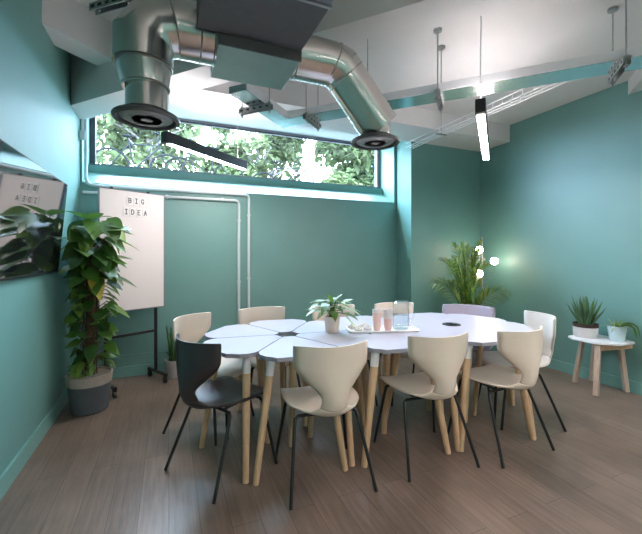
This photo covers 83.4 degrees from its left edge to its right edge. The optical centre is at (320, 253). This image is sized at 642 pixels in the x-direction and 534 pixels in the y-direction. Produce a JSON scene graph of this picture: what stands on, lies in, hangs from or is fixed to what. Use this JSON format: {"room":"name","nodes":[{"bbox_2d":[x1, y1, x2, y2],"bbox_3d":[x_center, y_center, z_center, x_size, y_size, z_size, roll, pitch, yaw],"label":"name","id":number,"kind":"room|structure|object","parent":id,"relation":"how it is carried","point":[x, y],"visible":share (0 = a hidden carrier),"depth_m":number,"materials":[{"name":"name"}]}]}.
{"room":"meeting room","nodes":[
{"label":"meeting room","id":0,"kind":"room"},
{"bbox_2d":[0,0,79,475],"bbox_3d":[-1.314,-0.395,0.747,0.200,3.350,7.000,0,0,-23],"label":"wall","id":1,"kind":"structure","parent":0,"point":[38,119],"depth_m":2.37,"materials":[{"name":"teal paint"}]},
{"bbox_2d":[0,389,67,500],"bbox_3d":[-1.127,1.225,0.582,0.016,0.110,6.550,0,0,-23],"label":"baseboard","id":2,"kind":"structure","parent":1,"relation":"attached to","point":[11,472],"depth_m":2.25,"materials":[{"name":"teal paint"}]},
{"bbox_2d":[0,139,67,280],"bbox_3d":[-1.762,-0.200,2.198,0.104,0.675,1.200,0,0,-23],"label":"television","id":3,"kind":"object","parent":1,"relation":"attached to","point":[32,199],"visible":1,"depth_m":2.06,"materials":[{"name":"black glass"}]},
{"bbox_2d":[80,119,479,367],"bbox_3d":[-0.208,-0.395,4.515,4.770,3.350,1.040,0,0,-23],"label":"wall","id":4,"kind":"structure","parent":0,"point":[309,242],"depth_m":4.53,"materials":[{"name":"teal paint"}]},
{"bbox_2d":[97,351,168,378],"bbox_3d":[-0.104,1.165,4.274,4.725,0.231,0.546,0,0,-23],"label":"baseboard","id":5,"kind":"structure","parent":4,"relation":"attached to","point":[135,370],"depth_m":3.77,"materials":[{"name":"teal paint"}]},
{"bbox_2d":[82,191,240,324],"bbox_3d":[-1.653,0.311,3.889,1.560,1.898,0.043,0,0,-23],"label":"conduit","id":6,"kind":"object","parent":4,"relation":"attached to","point":[84,192],"visible":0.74,"depth_m":4.15,"materials":[{"name":"silver metal"}]},
{"bbox_2d":[83,119,250,307],"bbox_3d":[-1.598,-0.040,3.912,1.673,2.600,0.043,0,0,-23],"label":"conduit","id":7,"kind":"object","parent":4,"relation":"attached to","point":[85,149],"visible":0.88,"depth_m":3.87,"materials":[{"name":"silver metal"}]},
{"bbox_2d":[79,120,84,139],"bbox_3d":[-2.370,-1.232,3.581,0.050,0.195,0.040,0,0,-23],"label":"junction box","id":8,"kind":"object","parent":7,"relation":"attached to","point":[81,132],"visible":1,"depth_m":3.57,"materials":[{"name":"teal metal"}]},
{"bbox_2d":[89,113,379,187],"bbox_3d":[-0.835,-1.308,4.683,3.706,0.685,0.072,0,0,-23],"label":"window","id":9,"kind":"structure","parent":4,"relation":"in","point":[92,121],"depth_m":4.57,"materials":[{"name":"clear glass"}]},
{"bbox_2d":[168,107,401,141],"bbox_3d":[-0.600,-1.580,4.094,3.720,0.120,0.530,0,0,-23],"label":"trim","id":10,"kind":"structure","parent":4,"relation":"attached to","point":[176,111],"depth_m":4.19,"materials":[{"name":"white paint"}]},
{"bbox_2d":[0,350,641,533],"bbox_3d":[0.975,1.330,1.714,5.170,0.100,7.200,0,0,-23],"label":"floor","id":11,"kind":"structure","parent":0,"point":[103,472],"depth_m":2.13,"materials":[{"name":"brown wood"}]},
{"bbox_2d":[58,211,137,415],"bbox_3d":[-1.816,0.473,2.999,0.568,1.613,0.648,0,0,-23],"label":"potted plant","id":12,"kind":"object","parent":11,"relation":"on","point":[88,386],"visible":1,"depth_m":2.87,"materials":[{"name":"green plant"}]},
{"bbox_2d":[98,186,167,397],"bbox_3d":[-1.815,0.329,3.485,0.370,1.903,0.617,0,0,39],"label":"whiteboard","id":13,"kind":"object","parent":11,"relation":"on","point":[146,271],"visible":0.76,"depth_m":3.53,"materials":[{"name":"plastic"}]},
{"bbox_2d":[123,196,147,217],"bbox_3d":[-1.795,-0.458,3.493,0.008,0.195,0.236,0,0,38],"label":"letters","id":14,"kind":"object","parent":13,"relation":"attached to","point":[129,198],"depth_m":3.49,"materials":[{"name":"black"}]},
{"bbox_2d":[165,326,177,378],"bbox_3d":[-1.541,1.007,3.777,0.245,0.546,0.239,0,0,-34],"label":"potted cactus","id":15,"kind":"object","parent":11,"relation":"on","point":[170,363],"visible":0.46,"depth_m":3.70,"materials":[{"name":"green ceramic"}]},
{"bbox_2d":[165,358,177,378],"bbox_3d":[-1.533,1.190,3.771,0.190,0.180,0.190,0,0,-23],"label":"pot","id":16,"kind":"object","parent":15,"relation":"attached to","point":[170,363],"depth_m":3.69,"materials":[{"name":"white ceramic"}]},
{"bbox_2d":[162,312,254,445],"bbox_3d":[-0.830,0.877,2.700,0.528,0.805,0.489,0,0,21],"label":"shell chair","id":17,"kind":"object","parent":11,"relation":"on","point":[190,327],"visible":0.39,"depth_m":2.79,"materials":[{"name":"beige plastic"}]},
{"bbox_2d":[164,333,277,503],"bbox_3d":[-0.599,0.877,2.158,0.489,0.805,0.528,0,0,38],"label":"shell chair","id":18,"kind":"object","parent":11,"relation":"on","point":[196,363],"visible":0.94,"depth_m":1.96,"materials":[{"name":"black plastic"}]},
{"bbox_2d":[201,324,278,429],"bbox_3d":[-0.555,0.926,2.648,0.498,0.713,0.558,0,0,15],"label":"table","id":19,"kind":"object","parent":11,"relation":"on","point":[241,330],"visible":0.37,"depth_m":2.61,"materials":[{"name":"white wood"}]},
{"bbox_2d":[199,335,281,483],"bbox_3d":[-0.471,0.926,2.335,0.498,0.713,0.558,0,0,-45],"label":"table","id":20,"kind":"object","parent":11,"relation":"on","point":[245,348],"visible":0.63,"depth_m":2.15,"materials":[{"name":"white laminate"}]},
{"bbox_2d":[238,306,300,387],"bbox_3d":[-0.445,0.877,3.008,0.489,0.805,0.528,0,0,-26],"label":"shell chair","id":21,"kind":"object","parent":11,"relation":"on","point":[246,316],"visible":0.32,"depth_m":3.20,"materials":[{"name":"beige plastic"}]},
{"bbox_2d":[249,319,305,423],"bbox_3d":[-0.325,0.926,2.877,0.558,0.713,0.498,0,0,-15],"label":"table","id":22,"kind":"object","parent":11,"relation":"on","point":[284,327],"visible":0.34,"depth_m":2.83,"materials":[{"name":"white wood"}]},
{"bbox_2d":[253,336,347,485],"bbox_3d":[-0.158,0.926,2.251,0.558,0.713,0.498,0,0,-15],"label":"table","id":23,"kind":"object","parent":11,"relation":"on","point":[281,350],"visible":0.66,"depth_m":2.10,"materials":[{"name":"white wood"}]},
{"bbox_2d":[275,340,377,509],"bbox_3d":[0.009,0.877,2.078,0.489,0.805,0.528,0,0,-17],"label":"shell chair","id":24,"kind":"object","parent":11,"relation":"on","point":[331,373],"visible":1,"depth_m":1.86,"materials":[{"name":"beige plastic"}]},
{"bbox_2d":[292,321,361,426],"bbox_3d":[-0.012,0.926,2.793,0.498,0.713,0.558,0,0,-45],"label":"table","id":25,"kind":"object","parent":11,"relation":"on","point":[311,326],"visible":0.36,"depth_m":2.73,"materials":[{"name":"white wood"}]},
{"bbox_2d":[296,331,369,466],"bbox_3d":[0.071,0.926,2.480,0.498,0.713,0.558,0,0,15],"label":"table","id":26,"kind":"object","parent":11,"relation":"on","point":[342,338],"visible":0.44,"depth_m":2.46,"materials":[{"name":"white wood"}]},
{"bbox_2d":[306,294,361,332],"bbox_3d":[0.080,0.431,2.645,0.442,0.287,0.399,0,0,-23],"label":"potted plant","id":27,"kind":"object","parent":26,"relation":"on","point":[332,321],"visible":1,"depth_m":2.59,"materials":[{"name":"green plant"}]},
{"bbox_2d":[312,304,377,405],"bbox_3d":[0.173,0.877,3.160,0.489,0.805,0.528,0,0,-20],"label":"shell chair","id":28,"kind":"object","parent":11,"relation":"on","point":[315,314],"visible":0.18,"depth_m":3.32,"materials":[{"name":"beige plastic"}]},
{"bbox_2d":[324,316,381,413],"bbox_3d":[0.325,0.926,3.040,0.614,0.713,0.518,0,0,-15],"label":"table","id":29,"kind":"object","parent":11,"relation":"on","point":[364,319],"visible":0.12,"depth_m":3.04,"materials":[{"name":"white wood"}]},
{"bbox_2d":[374,302,414,405],"bbox_3d":[0.751,0.877,3.308,0.489,0.805,0.528,0,0,-17],"label":"shell chair","id":30,"kind":"object","parent":11,"relation":"on","point":[398,307],"visible":0.18,"depth_m":3.53,"materials":[{"name":"beige plastic"}]},
{"bbox_2d":[361,333,450,467],"bbox_3d":[0.486,0.926,2.433,0.614,0.713,0.518,0,0,-15],"label":"table","id":31,"kind":"object","parent":11,"relation":"on","point":[387,344],"visible":0.66,"depth_m":2.29,"materials":[{"name":"white laminate"}]},
{"bbox_2d":[381,316,442,420],"bbox_3d":[0.750,0.926,2.990,0.518,0.713,0.614,0,0,15],"label":"table","id":32,"kind":"object","parent":11,"relation":"on","point":[396,320],"visible":0.27,"depth_m":2.95,"materials":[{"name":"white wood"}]},
{"bbox_2d":[395,313,449,322],"bbox_3d":[0.972,0.926,3.212,0.614,0.713,0.518,0,0,-15],"label":"table","id":33,"kind":"object","parent":11,"relation":"on","point":[431,317],"visible":0.14,"depth_m":3.28,"materials":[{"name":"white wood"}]},
{"bbox_2d":[387,325,459,451],"bbox_3d":[0.831,0.926,2.687,0.518,0.713,0.614,0,0,-45],"label":"table","id":34,"kind":"object","parent":11,"relation":"on","point":[439,330],"visible":0.27,"depth_m":2.61,"materials":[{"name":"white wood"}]},
{"bbox_2d":[345,325,419,333],"bbox_3d":[0.455,0.562,2.700,0.532,0.016,0.212,0,0,-5],"label":"serving tray","id":35,"kind":"object","parent":34,"relation":"on","point":[395,328],"visible":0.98,"depth_m":2.65,"materials":[{"name":"white plastic"}]},
{"bbox_2d":[354,325,363,330],"bbox_3d":[0.277,0.542,2.630,0.081,0.042,0.061,0,0,-23],"label":"paper napkin","id":36,"kind":"object","parent":35,"relation":"on","point":[358,328],"visible":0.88,"depth_m":2.61,"materials":[{"name":"white paper"}]},
{"bbox_2d":[363,325,372,329],"bbox_3d":[0.343,0.543,2.660,0.076,0.041,0.057,0,0,-23],"label":"paper napkin","id":37,"kind":"object","parent":35,"relation":"on","point":[366,327],"visible":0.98,"depth_m":2.64,"materials":[{"name":"white paper"}]},
{"bbox_2d":[372,309,381,330],"bbox_3d":[0.414,0.486,2.661,0.069,0.154,0.069,0,0,-23],"label":"stack","id":38,"kind":"object","parent":35,"relation":"on","point":[376,313],"visible":1,"depth_m":2.64,"materials":[{"name":"pink glass"}]},
{"bbox_2d":[383,309,392,330],"bbox_3d":[0.494,0.486,2.658,0.069,0.154,0.069,0,0,-23],"label":"stack","id":39,"kind":"object","parent":35,"relation":"on","point":[387,313],"visible":1,"depth_m":2.63,"materials":[{"name":"pink glass"}]},
{"bbox_2d":[442,322,460,325],"bbox_3d":[1.053,0.575,2.909,0.144,0.031,0.144,0,0,-23],"label":"port","id":40,"kind":"object","parent":34,"relation":"in","point":[445,323],"visible":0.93,"depth_m":2.88,"materials":[{"name":"black metal"}]},
{"bbox_2d":[373,332,479,481],"bbox_3d":[0.655,0.877,2.296,0.489,0.805,0.528,0,0,-17],"label":"shell chair","id":41,"kind":"object","parent":11,"relation":"on","point":[440,359],"visible":0.98,"depth_m":2.08,"materials":[{"name":"beige plastic"}]},
{"bbox_2d":[442,304,494,391],"bbox_3d":[1.385,0.896,3.457,0.507,0.766,0.520,0,0,30],"label":"padded chair","id":42,"kind":"object","parent":11,"relation":"on","point":[477,310],"visible":0.15,"depth_m":3.62,"materials":[{"name":"purple fabric"}]},
{"bbox_2d":[430,239,511,364],"bbox_3d":[1.729,0.550,4.231,0.906,1.461,0.921,0,0,15],"label":"potted palm","id":43,"kind":"object","parent":11,"relation":"on","point":[466,286],"visible":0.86,"depth_m":4.19,"materials":[{"name":"green plant"}]},
{"bbox_2d":[472,352,476,364],"bbox_3d":[1.733,1.140,4.249,0.320,0.280,0.320,0,0,-23],"label":"pot","id":44,"kind":"object","parent":11,"relation":"on","point":[474,354],"depth_m":4.11,"materials":[{"name":"grey ceramic"}]},
{"bbox_2d":[445,314,509,403],"bbox_3d":[1.276,0.926,3.130,0.518,0.713,0.614,0,0,-45],"label":"table","id":45,"kind":"object","parent":11,"relation":"on","point":[455,318],"visible":0.26,"depth_m":3.09,"materials":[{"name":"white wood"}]},
{"bbox_2d":[476,237,497,305],"bbox_3d":[2.030,0.530,4.556,0.377,1.500,0.286,0,0,-23],"label":"floor lamp","id":46,"kind":"object","parent":11,"relation":"on","point":[494,261],"visible":0.52,"depth_m":4.53,"materials":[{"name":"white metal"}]},
{"bbox_2d":[452,326,535,451],"bbox_3d":[1.134,0.926,2.605,0.614,0.713,0.518,0,0,-15],"label":"table","id":47,"kind":"object","parent":11,"relation":"on","point":[476,336],"visible":0.56,"depth_m":2.43,"materials":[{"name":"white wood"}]},
{"bbox_2d":[460,321,536,438],"bbox_3d":[1.356,0.926,2.827,0.518,0.713,0.614,0,0,15],"label":"table","id":48,"kind":"object","parent":11,"relation":"on","point":[504,326],"visible":0.29,"depth_m":2.84,"materials":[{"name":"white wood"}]},
{"bbox_2d":[447,326,554,467],"bbox_3d":[1.208,0.877,2.444,0.489,0.805,0.528,0,0,-25],"label":"shell chair","id":49,"kind":"object","parent":11,"relation":"on","point":[523,350],"visible":0.97,"depth_m":2.22,"materials":[{"name":"beige plastic"}]},
{"bbox_2d":[478,310,566,431],"bbox_3d":[1.549,0.877,2.834,0.528,0.805,0.489,0,0,3],"label":"shell chair","id":50,"kind":"object","parent":11,"relation":"on","point":[533,320],"visible":0.66,"depth_m":2.84,"materials":[{"name":"white plastic"}]},
{"bbox_2d":[568,334,634,395],"bbox_3d":[2.612,1.032,3.386,0.447,0.476,0.436,0,0,-23],"label":"stool","id":51,"kind":"object","parent":11,"relation":"on","point":[602,343],"visible":0.84,"depth_m":3.30,"materials":[{"name":"white wood"}]},
{"bbox_2d":[572,321,598,338],"bbox_3d":[2.543,0.730,3.462,0.208,0.129,0.208,0,0,-23],"label":"pot","id":52,"kind":"object","parent":51,"relation":"on","point":[582,329],"depth_m":3.40,"materials":[{"name":"ceramic"}]},
{"bbox_2d":[567,295,605,338],"bbox_3d":[2.530,0.596,3.453,0.294,0.396,0.248,0,0,1],"label":"aloe","id":53,"kind":"object","parent":51,"relation":"on","point":[585,326],"visible":1,"depth_m":3.42,"materials":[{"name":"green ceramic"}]},
{"bbox_2d":[598,318,639,341],"bbox_3d":[2.712,0.696,3.295,0.273,0.197,0.246,0,0,-23],"label":"spider plant","id":54,"kind":"object","parent":51,"relation":"on","point":[616,332],"visible":1,"depth_m":3.25,"materials":[{"name":"green plant"}]},
{"bbox_2d":[75,0,641,140],"bbox_3d":[0.984,-1.870,1.691,4.770,0.500,6.950,0,0,-23],"label":"ceiling","id":55,"kind":"structure","parent":0,"point":[543,31],"depth_m":2.88,"materials":[{"name":"white paint"}]},
{"bbox_2d":[42,0,111,65],"bbox_3d":[-1.951,-1.845,2.792,0.221,0.450,0.626,0,0,25],"label":"ceiling beam","id":56,"kind":"structure","parent":55,"relation":"attached to","point":[70,25],"depth_m":2.77,"materials":[{"name":"white paint"}]},
{"bbox_2d":[89,0,131,14],"bbox_3d":[-1.109,-1.620,1.925,0.300,0.600,0.043,0,0,18],"label":"bracket","id":57,"kind":"object","parent":55,"relation":"hanging from","point":[100,6],"visible":0.96,"depth_m":1.94,"materials":[{"name":"metal"}]},
{"bbox_2d":[239,83,272,117],"bbox_3d":[-0.523,-1.363,2.875,0.320,0.515,0.060,0,0,24],"label":"hanger","id":58,"kind":"object","parent":55,"relation":"hanging from","point":[268,106],"visible":0.66,"depth_m":2.86,"materials":[{"name":"metal"}]},
{"bbox_2d":[196,0,333,89],"bbox_3d":[-0.227,-1.468,1.521,0.540,0.904,1.338,0,0,-23],"label":"air conditioner","id":59,"kind":"object","parent":55,"relation":"attached to","point":[261,43],"visible":0.89,"depth_m":1.74,"materials":[{"name":"metal"}]},
{"bbox_2d":[111,0,216,130],"bbox_3d":[-0.780,-0.968,1.809,0.480,0.625,0.310,0,0,-23],"label":"ventilation duct","id":60,"kind":"object","parent":59,"relation":"attached to","point":[148,36],"visible":0.86,"depth_m":1.69,"materials":[{"name":"silver metal"}]},
{"bbox_2d":[111,103,180,130],"bbox_3d":[-0.859,-0.680,1.776,0.310,0.050,0.310,0,0,-23],"label":"diffuser","id":61,"kind":"object","parent":60,"relation":"attached to","point":[146,116],"depth_m":1.74,"materials":[{"name":"silver metal"}]},
{"bbox_2d":[289,35,399,150],"bbox_3d":[0.154,-1.030,2.214,0.727,0.660,0.310,0,0,-23],"label":"ventilation duct","id":62,"kind":"object","parent":59,"relation":"attached to","point":[333,65],"visible":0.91,"depth_m":2.12,"materials":[{"name":"metal"}]},
{"bbox_2d":[351,131,399,150],"bbox_3d":[0.346,-0.725,2.296,0.310,0.050,0.310,0,0,-23],"label":"diffuser","id":63,"kind":"object","parent":62,"relation":"attached to","point":[366,140],"depth_m":2.25,"materials":[{"name":"silver metal"}]},
{"bbox_2d":[71,0,540,119],"bbox_3d":[1.396,-1.710,1.662,8.602,0.720,0.268,0,0,26],"label":"ceiling beam","id":64,"kind":"structure","parent":55,"relation":"attached to","point":[95,90],"depth_m":2.17,"materials":[{"name":"white paint"}]},
{"bbox_2d":[303,83,320,131],"bbox_3d":[-0.076,-1.363,3.140,0.060,0.515,0.300,0,0,24],"label":"hanger","id":65,"kind":"object","parent":55,"relation":"hanging from","point":[306,116],"visible":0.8,"depth_m":3.11,"materials":[{"name":"metal"}]},
{"bbox_2d":[229,46,641,127],"bbox_3d":[1.125,-1.208,2.275,3.599,0.060,0.790,0,0,24],"label":"cable tray","id":66,"kind":"object","parent":65,"relation":"on","point":[600,64],"visible":0.89,"depth_m":2.57,"materials":[{"name":"metal"}]},
{"bbox_2d":[168,81,509,151],"bbox_3d":[0.207,-1.525,3.880,4.500,0.230,0.493,0,0,-23],"label":"ceiling beam","id":67,"kind":"structure","parent":55,"relation":"attached to","point":[409,123],"depth_m":3.91,"materials":[{"name":"white paint"}]},
{"bbox_2d":[161,95,246,169],"bbox_3d":[-1.007,-1.139,3.265,0.060,0.542,1.023,0,0,25],"label":"pendant lamp","id":68,"kind":"object","parent":67,"relation":"hanging from","point":[168,138],"visible":0.87,"depth_m":3.14,"materials":[{"name":"black metal"}]},
{"bbox_2d":[167,144,245,169],"bbox_3d":[-0.999,-0.870,3.284,0.046,0.002,0.963,0,0,25],"label":"diffuser","id":69,"kind":"object","parent":68,"relation":"attached to","point":[180,146],"depth_m":3.21,"materials":[{"name":"white plastic"}]},
{"bbox_2d":[433,27,444,112],"bbox_3d":[0.892,-1.363,2.708,0.060,0.515,0.300,0,0,24],"label":"hanger","id":70,"kind":"object","parent":55,"relation":"hanging from","point":[437,93],"visible":1,"depth_m":2.62,"materials":[{"name":"metal"}]},
{"bbox_2d":[475,16,489,159],"bbox_3d":[1.252,-1.244,2.768,0.060,0.752,1.244,0,0,26],"label":"pendant lamp","id":71,"kind":"object","parent":55,"relation":"hanging from","point":[480,104],"visible":0.91,"depth_m":2.38,"materials":[{"name":"black metal"},{"name":"glowing white diffuser"}]},
{"bbox_2d":[477,114,488,159],"bbox_3d":[1.260,-0.870,2.786,0.046,0.002,1.184,0,0,26],"label":"diffuser","id":72,"kind":"object","parent":71,"relation":"attached to","point":[481,118],"depth_m":2.62,"materials":[{"name":"white plastic"}]},
{"bbox_2d":[406,81,567,148],"bbox_3d":[1.507,-1.465,3.512,0.140,0.310,2.103,0,0,-23],"label":"basket tray","id":73,"kind":"object","parent":55,"relation":"hanging from","point":[440,133],"visible":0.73,"depth_m":3.40,"materials":[{"name":"metal"}]},
{"bbox_2d":[607,0,631,86],"bbox_3d":[1.877,-1.363,2.267,0.060,0.515,0.300,0,0,24],"label":"hanger","id":74,"kind":"object","parent":55,"relation":"hanging from","point":[626,60],"visible":1,"depth_m":2.26,"materials":[{"name":"metal"}]},
{"bbox_2d":[628,69,641,94],"bbox_3d":[2.632,-1.562,2.505,0.314,0.155,1.750,0,0,26],"label":"ceiling beam","id":75,"kind":"structure","parent":55,"relation":"attached to","point":[635,81],"depth_m":3.21,"materials":[{"name":"white paint"}]},
{"bbox_2d":[480,81,641,382],"bbox_3d":[3.264,-0.395,2.681,0.200,3.350,7.000,0,0,-23],"label":"wall","id":76,"kind":"structure","parent":0,"point":[561,200],"depth_m":3.84,"materials":[{"name":"teal paint"}]},
{"bbox_2d":[491,346,641,395],"bbox_3d":[3.355,1.225,2.188,0.016,0.110,6.020,0,0,-23],"label":"baseboard","id":77,"kind":"structure","parent":76,"relation":"attached to","point":[635,387],"depth_m":3.55,"materials":[{"name":"teal paint"}]},
{"label":"outside","id":78,"kind":"structure","parent":0,"visible":0},
{"bbox_3d":[-3.993,-0.670,15.878,40.000,1.500,22.840,0,0,-23],"label":"ground","id":79,"kind":"structure","parent":78,"visible":0},
{"bbox_2d":[96,131,184,170],"bbox_3d":[-3.697,-1.940,7.340,1.728,1.047,0.580,0,0,-27],"label":"bicycle","id":80,"kind":"object","parent":79,"relation":"on","point":[123,135],"visible":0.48,"depth_m":7.28,"materials":[{"name":"metal"}]},
{"bbox_2d":[96,113,206,171],"bbox_3d":[-5.842,-3.422,12.126,4.772,5.488,3.324,0,0,-11],"label":"tree","id":81,"kind":"object","parent":79,"relation":"on","point":[114,138],"visible":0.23,"depth_m":11.83,"materials":[{"name":"green plant"}]},
{"bbox_2d":[163,139,242,175],"bbox_3d":[-2.578,-1.940,8.030,1.728,1.047,0.580,0,0,-27],"label":"bicycle","id":82,"kind":"object","parent":79,"relation":"on","point":[216,148],"visible":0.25,"depth_m":7.92,"materials":[{"name":"metal"}]},
{"bbox_2d":[196,127,307,180],"bbox_3d":[-2.467,-3.443,14.107,5.033,5.793,4.427,0,0,-23],"label":"tree","id":83,"kind":"object","parent":79,"relation":"on","point":[276,148],"visible":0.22,"depth_m":13.73,"materials":[{"name":"green plant"}]},
{"bbox_2d":[253,158,313,181],"bbox_3d":[-0.969,-1.940,9.361,1.728,1.047,0.580,0,0,-15],"label":"bicycle","id":84,"kind":"object","parent":79,"relation":"on","point":[275,162],"visible":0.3,"depth_m":9.35,"materials":[{"name":"metal"}]},
{"bbox_2d":[308,141,374,186],"bbox_3d":[1.395,-3.318,14.325,3.827,5.307,3.402,0,0,-16],"label":"tree","id":85,"kind":"object","parent":79,"relation":"on","point":[359,167],"visible":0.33,"depth_m":13.78,"materials":[{"name":"green plant"}]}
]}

